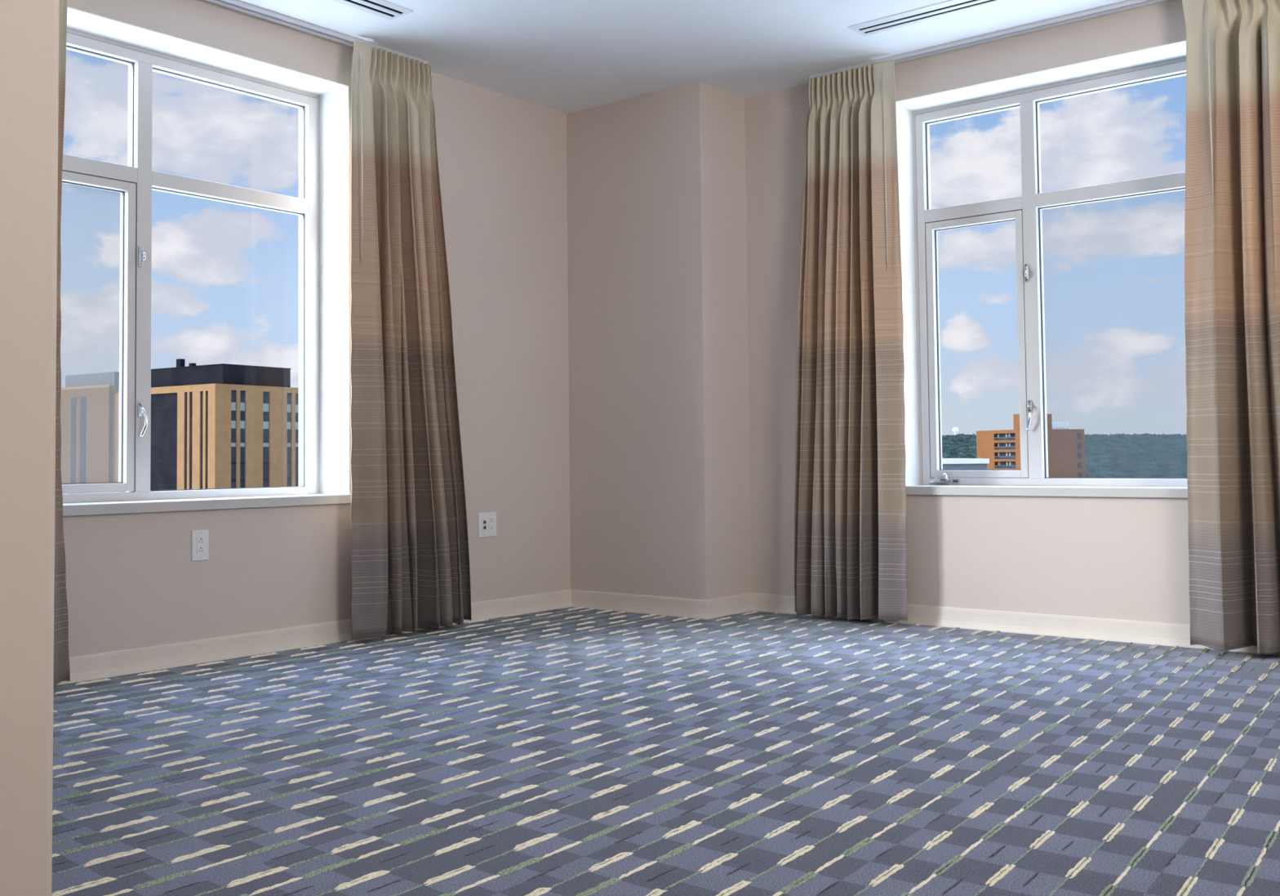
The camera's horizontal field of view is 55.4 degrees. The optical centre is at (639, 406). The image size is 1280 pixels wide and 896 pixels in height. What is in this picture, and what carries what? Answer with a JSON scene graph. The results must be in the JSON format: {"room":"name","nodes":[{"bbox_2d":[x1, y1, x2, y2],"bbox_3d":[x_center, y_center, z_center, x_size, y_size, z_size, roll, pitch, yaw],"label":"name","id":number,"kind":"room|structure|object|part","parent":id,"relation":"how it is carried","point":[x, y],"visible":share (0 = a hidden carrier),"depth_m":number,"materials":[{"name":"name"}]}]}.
{"room":"empty hotel room","nodes":[
{"label":"empty hotel room","id":0,"kind":"room"},
{"bbox_2d":[0,0,59,895],"bbox_3d":[-1.593,-0.519,0.901,0.130,3.100,2.278,-3,-3,39],"label":"wall partition","id":1,"kind":"structure","parent":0,"point":[29,28],"depth_m":1.69,"materials":[{"name":"paint"}]},
{"bbox_2d":[62,0,570,702],"bbox_3d":[-2.319,-0.374,4.271,0.300,3.100,7.191,-3,-3,39],"label":"wall","id":2,"kind":"structure","parent":0,"point":[133,580],"depth_m":5.85,"materials":[{"name":"paint"}]},
{"bbox_2d":[191,528,208,560],"bbox_3d":[-1.706,0.535,4.734,0.010,0.117,0.072,-3,-3,39],"label":"power outlet","id":3,"kind":"object","parent":2,"relation":"attached to","point":[200,538],"visible":1,"depth_m":4.73,"materials":[{"name":"white plastic"}]},
{"bbox_2d":[196,536,204,553],"bbox_3d":[-1.704,0.535,4.732,0.003,0.067,0.033,-3,-3,39],"label":"receptacle","id":4,"kind":"object","parent":3,"relation":"attached to","point":[200,540],"depth_m":4.73,"materials":[{"name":"white plastic"}]},
{"bbox_2d":[62,6,351,515],"bbox_3d":[-1.816,-0.512,4.869,0.299,1.834,1.455,-3,-3,39],"label":"window","id":5,"kind":"structure","parent":2,"relation":"in","point":[322,206],"depth_m":5.11,"materials":[{"name":"paint"}]},
{"bbox_3d":[-2.148,-0.281,4.615,0.060,1.208,0.471,-3,-3,39],"label":"sash","id":6,"kind":"part","parent":5,"relation":"part of","materials":[{"name":"paint"}]},
{"bbox_3d":[-1.940,0.055,4.762,0.034,0.127,0.021,-1,-2,13],"label":"handle","id":7,"kind":"part","parent":5,"relation":"part of","materials":[{"name":"silver metal"}]},
{"bbox_3d":[-1.952,-0.592,4.795,0.019,0.049,0.011,-1,-2,15],"label":"handle","id":8,"kind":"part","parent":5,"relation":"part of","materials":[{"name":"silver metal"}]},
{"bbox_3d":[-1.778,0.384,4.809,0.226,0.038,1.455,-3,-3,39],"label":"sill","id":9,"kind":"part","parent":5,"relation":"part of","materials":[{"name":"paint"}]},
{"bbox_2d":[57,589,571,684],"bbox_3d":[-2.304,0.920,3.966,0.017,0.089,6.200,-3,-3,39],"label":"baseboard","id":10,"kind":"structure","parent":2,"relation":"attached to","point":[127,661],"depth_m":4.86,"materials":[{"name":"paint"}]},
{"bbox_2d":[478,511,496,537],"bbox_3d":[-0.740,0.570,5.927,0.011,0.119,0.119,-3,-3,39],"label":"outlet plate","id":11,"kind":"object","parent":2,"relation":"attached to","point":[486,520],"visible":1,"depth_m":5.92,"materials":[{"name":"white plastic"}]},
{"bbox_2d":[488,516,493,531],"bbox_3d":[-0.724,0.571,5.944,0.003,0.067,0.033,-3,-3,39],"label":"receptacle","id":12,"kind":"object","parent":11,"relation":"attached to","point":[491,518],"depth_m":5.94,"materials":[{"name":"white plastic"}]},
{"bbox_2d":[566,80,751,599],"bbox_3d":[0.180,-0.314,6.428,0.873,3.100,0.691,-3,-3,39],"label":"column","id":13,"kind":"structure","parent":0,"point":[659,402],"depth_m":6.10,"materials":[{"name":"paint"}]},
{"bbox_2d":[570,589,706,618],"bbox_3d":[-0.021,0.981,6.095,0.890,0.089,0.017,-3,-3,39],"label":"baseboard","id":14,"kind":"structure","parent":13,"relation":"attached to","point":[629,602],"depth_m":6.08,"materials":[{"name":"paint"}]},
{"bbox_2d":[706,592,752,618],"bbox_3d":[0.441,0.971,5.973,0.017,0.089,0.408,-3,-3,39],"label":"baseboard","id":15,"kind":"structure","parent":13,"relation":"attached to","point":[739,603],"depth_m":5.97,"materials":[{"name":"paint"}]},
{"bbox_2d":[51,606,1279,895],"bbox_3d":[0.479,0.853,2.059,7.462,0.007,7.991,-3,-3,39],"label":"floor","id":16,"kind":"structure","parent":0,"point":[586,751],"depth_m":3.06,"materials":[{"name":"carpet"}]},
{"bbox_2d":[203,0,1167,114],"bbox_3d":[0.348,-1.891,2.161,7.200,0.300,7.191,-3,-3,39],"label":"ceiling","id":17,"kind":"structure","parent":0,"point":[565,56],"depth_m":5.30,"materials":[{"name":"paint"}]},
{"bbox_2d":[208,0,427,63],"bbox_3d":[-1.791,-1.607,4.621,0.046,0.020,2.548,-3,-3,39],"label":"track","id":18,"kind":"object","parent":17,"relation":"attached to","point":[236,4],"visible":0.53,"depth_m":5.07,"materials":[{"name":"metal"}]},
{"bbox_2d":[53,0,70,686],"bbox_3d":[-2.214,-0.339,3.954,0.198,2.553,0.759,-3,-3,39],"label":"curtain","id":19,"kind":"object","parent":18,"relation":"hanging from","point":[61,656],"visible":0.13,"depth_m":4.20,"materials":[{"name":"fabric"}]},
{"bbox_2d":[350,40,471,638],"bbox_3d":[-1.018,-0.292,5.439,0.191,2.553,0.672,-3,-3,39],"label":"curtain","id":20,"kind":"object","parent":18,"relation":"hanging from","point":[411,567],"visible":1,"depth_m":5.36,"materials":[{"name":"fabric"}]},
{"bbox_2d":[332,0,413,20],"bbox_3d":[-1.369,-1.668,4.537,0.147,0.094,1.237,-3,-3,39],"label":"ceiling vent","id":21,"kind":"object","parent":17,"relation":"in","point":[381,8],"visible":0.93,"depth_m":4.93,"materials":[{"name":"metal"}]},
{"bbox_2d":[848,0,1008,36],"bbox_3d":[1.536,-1.691,4.780,1.554,0.094,0.145,-3,-3,39],"label":"ceiling vent","id":22,"kind":"object","parent":17,"relation":"in","point":[952,6],"visible":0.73,"depth_m":5.08,"materials":[{"name":"metal"}]},
{"bbox_2d":[810,0,1164,79],"bbox_3d":[1.876,-1.630,5.051,2.678,0.020,0.046,-3,-3,39],"label":"track","id":23,"kind":"object","parent":17,"relation":"attached to","point":[1131,3],"visible":0.99,"depth_m":5.27,"materials":[{"name":"metal"}]},
{"bbox_2d":[794,58,907,621],"bbox_3d":[0.962,-0.303,5.689,0.582,2.553,0.193,-3,-3,39],"label":"curtain","id":24,"kind":"object","parent":23,"relation":"hanging from","point":[851,538],"visible":1,"depth_m":5.64,"materials":[{"name":"fabric"}]},
{"bbox_2d":[1182,0,1279,653],"bbox_3d":[2.487,-0.370,4.466,0.961,2.553,0.206,-3,-3,39],"label":"curtain","id":25,"kind":"object","parent":23,"relation":"hanging from","point":[1232,213],"visible":1,"depth_m":4.64,"materials":[{"name":"fabric"}]},
{"bbox_2d":[744,0,1190,624],"bbox_3d":[2.985,-0.427,4.415,6.028,3.100,0.300,-3,-3,39],"label":"wall","id":26,"kind":"structure","parent":0,"point":[1110,557],"depth_m":5.44,"materials":[{"name":"paint"}]},
{"bbox_2d":[751,592,1279,654],"bbox_3d":[2.784,0.878,4.332,5.727,0.089,0.017,-3,-3,39],"label":"baseboard","id":27,"kind":"structure","parent":26,"relation":"attached to","point":[1175,634],"depth_m":5.21,"materials":[{"name":"paint"}]},
{"bbox_2d":[895,40,1187,497],"bbox_3d":[1.811,-0.533,5.341,1.455,1.834,0.299,-3,-3,39],"label":"window","id":28,"kind":"structure","parent":26,"relation":"in","point":[920,224],"depth_m":5.52,"materials":[{"name":"paint"}]},
{"bbox_3d":[1.426,0.326,5.691,0.032,0.041,0.017,-2,-3,23],"label":"crank knob","id":29,"kind":"part","parent":28,"relation":"part of","materials":[{"name":"silver metal"}]},
{"bbox_3d":[1.569,-0.279,5.666,0.471,1.208,0.060,-3,-3,39],"label":"sash","id":30,"kind":"part","parent":28,"relation":"part of","materials":[{"name":"paint"}]},
{"bbox_3d":[1.733,-0.605,5.480,0.011,0.049,0.019,-1,-2,18],"label":"handle","id":31,"kind":"part","parent":28,"relation":"part of","materials":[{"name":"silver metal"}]},
{"bbox_3d":[1.734,0.042,5.449,0.021,0.127,0.034,-1,-2,13],"label":"handle","id":32,"kind":"part","parent":28,"relation":"part of","materials":[{"name":"silver metal"}]},
{"bbox_3d":[1.798,0.363,5.277,1.455,0.038,0.226,-3,-3,39],"label":"sill","id":33,"kind":"part","parent":28,"relation":"part of","materials":[{"name":"paint"}]},
{"label":"outside","id":34,"kind":"structure","parent":0,"visible":0},
{"label":"ground","id":35,"kind":"structure","parent":34,"visible":0},
{"bbox_2d":[60,358,298,500],"bbox_3d":[-90.105,12.561,239.091,59.773,41.900,34.705,-3,-3,39],"label":"office building","id":36,"kind":"structure","parent":35,"relation":"on","point":[221,425],"depth_m":221.21,"materials":[{"name":"beige concrete"}]},
{"bbox_2d":[176,358,185,367],"bbox_3d":[-85.614,-7.934,227.378,1.200,2.000,1.000,-2,-3,33],"label":"roof vent","id":37,"kind":"object","parent":36,"relation":"attached to","point":[180,362],"depth_m":227.01,"materials":[{"name":"black metal"}]},
{"bbox_2d":[952,426,958,434],"bbox_3d":[271.629,39.896,1049.068,5.400,45.100,5.400,-3,-3,39],"label":"water tower","id":38,"kind":"structure","parent":35,"relation":"on","point":[955,429],"depth_m":1048.16,"materials":[{"name":"white metal"}]},
{"bbox_3d":[271.400,19.365,1049.904,5.400,4.000,5.400,-3,-3,39],"label":"tank","id":39,"kind":"part","parent":38,"relation":"part of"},
{"bbox_2d":[936,457,989,477],"bbox_3d":[27.495,20.198,212.223,62.672,21.840,56.640,-3,-3,39],"label":"building","id":40,"kind":"structure","parent":35,"relation":"on","point":[947,463],"depth_m":199.95,"materials":[{"name":"white concrete"}]},
{"bbox_2d":[976,413,1085,485],"bbox_3d":[121.107,19.660,378.435,29.851,34.350,31.266,-3,-3,39],"label":"apartment building","id":41,"kind":"structure","parent":35,"relation":"on","point":[1066,446],"depth_m":371.46,"materials":[{"name":"orange brick"}]},
{"bbox_3d":[111.023,9.629,371.454,0.100,0.850,9.740,0,-3,-23],"label":"balcony rail","id":42,"kind":"part","parent":41,"relation":"part of","materials":[{"name":"grey metal"}]},
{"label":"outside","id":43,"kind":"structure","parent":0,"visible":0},
{"bbox_2d":[942,432,1187,477],"bbox_3d":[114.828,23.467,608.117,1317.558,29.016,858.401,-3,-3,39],"label":"wooded ridge","id":44,"kind":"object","parent":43,"point":[1116,455],"visible":0.09,"depth_m":684.14,"materials":[{"name":"green plant"}]}
]}

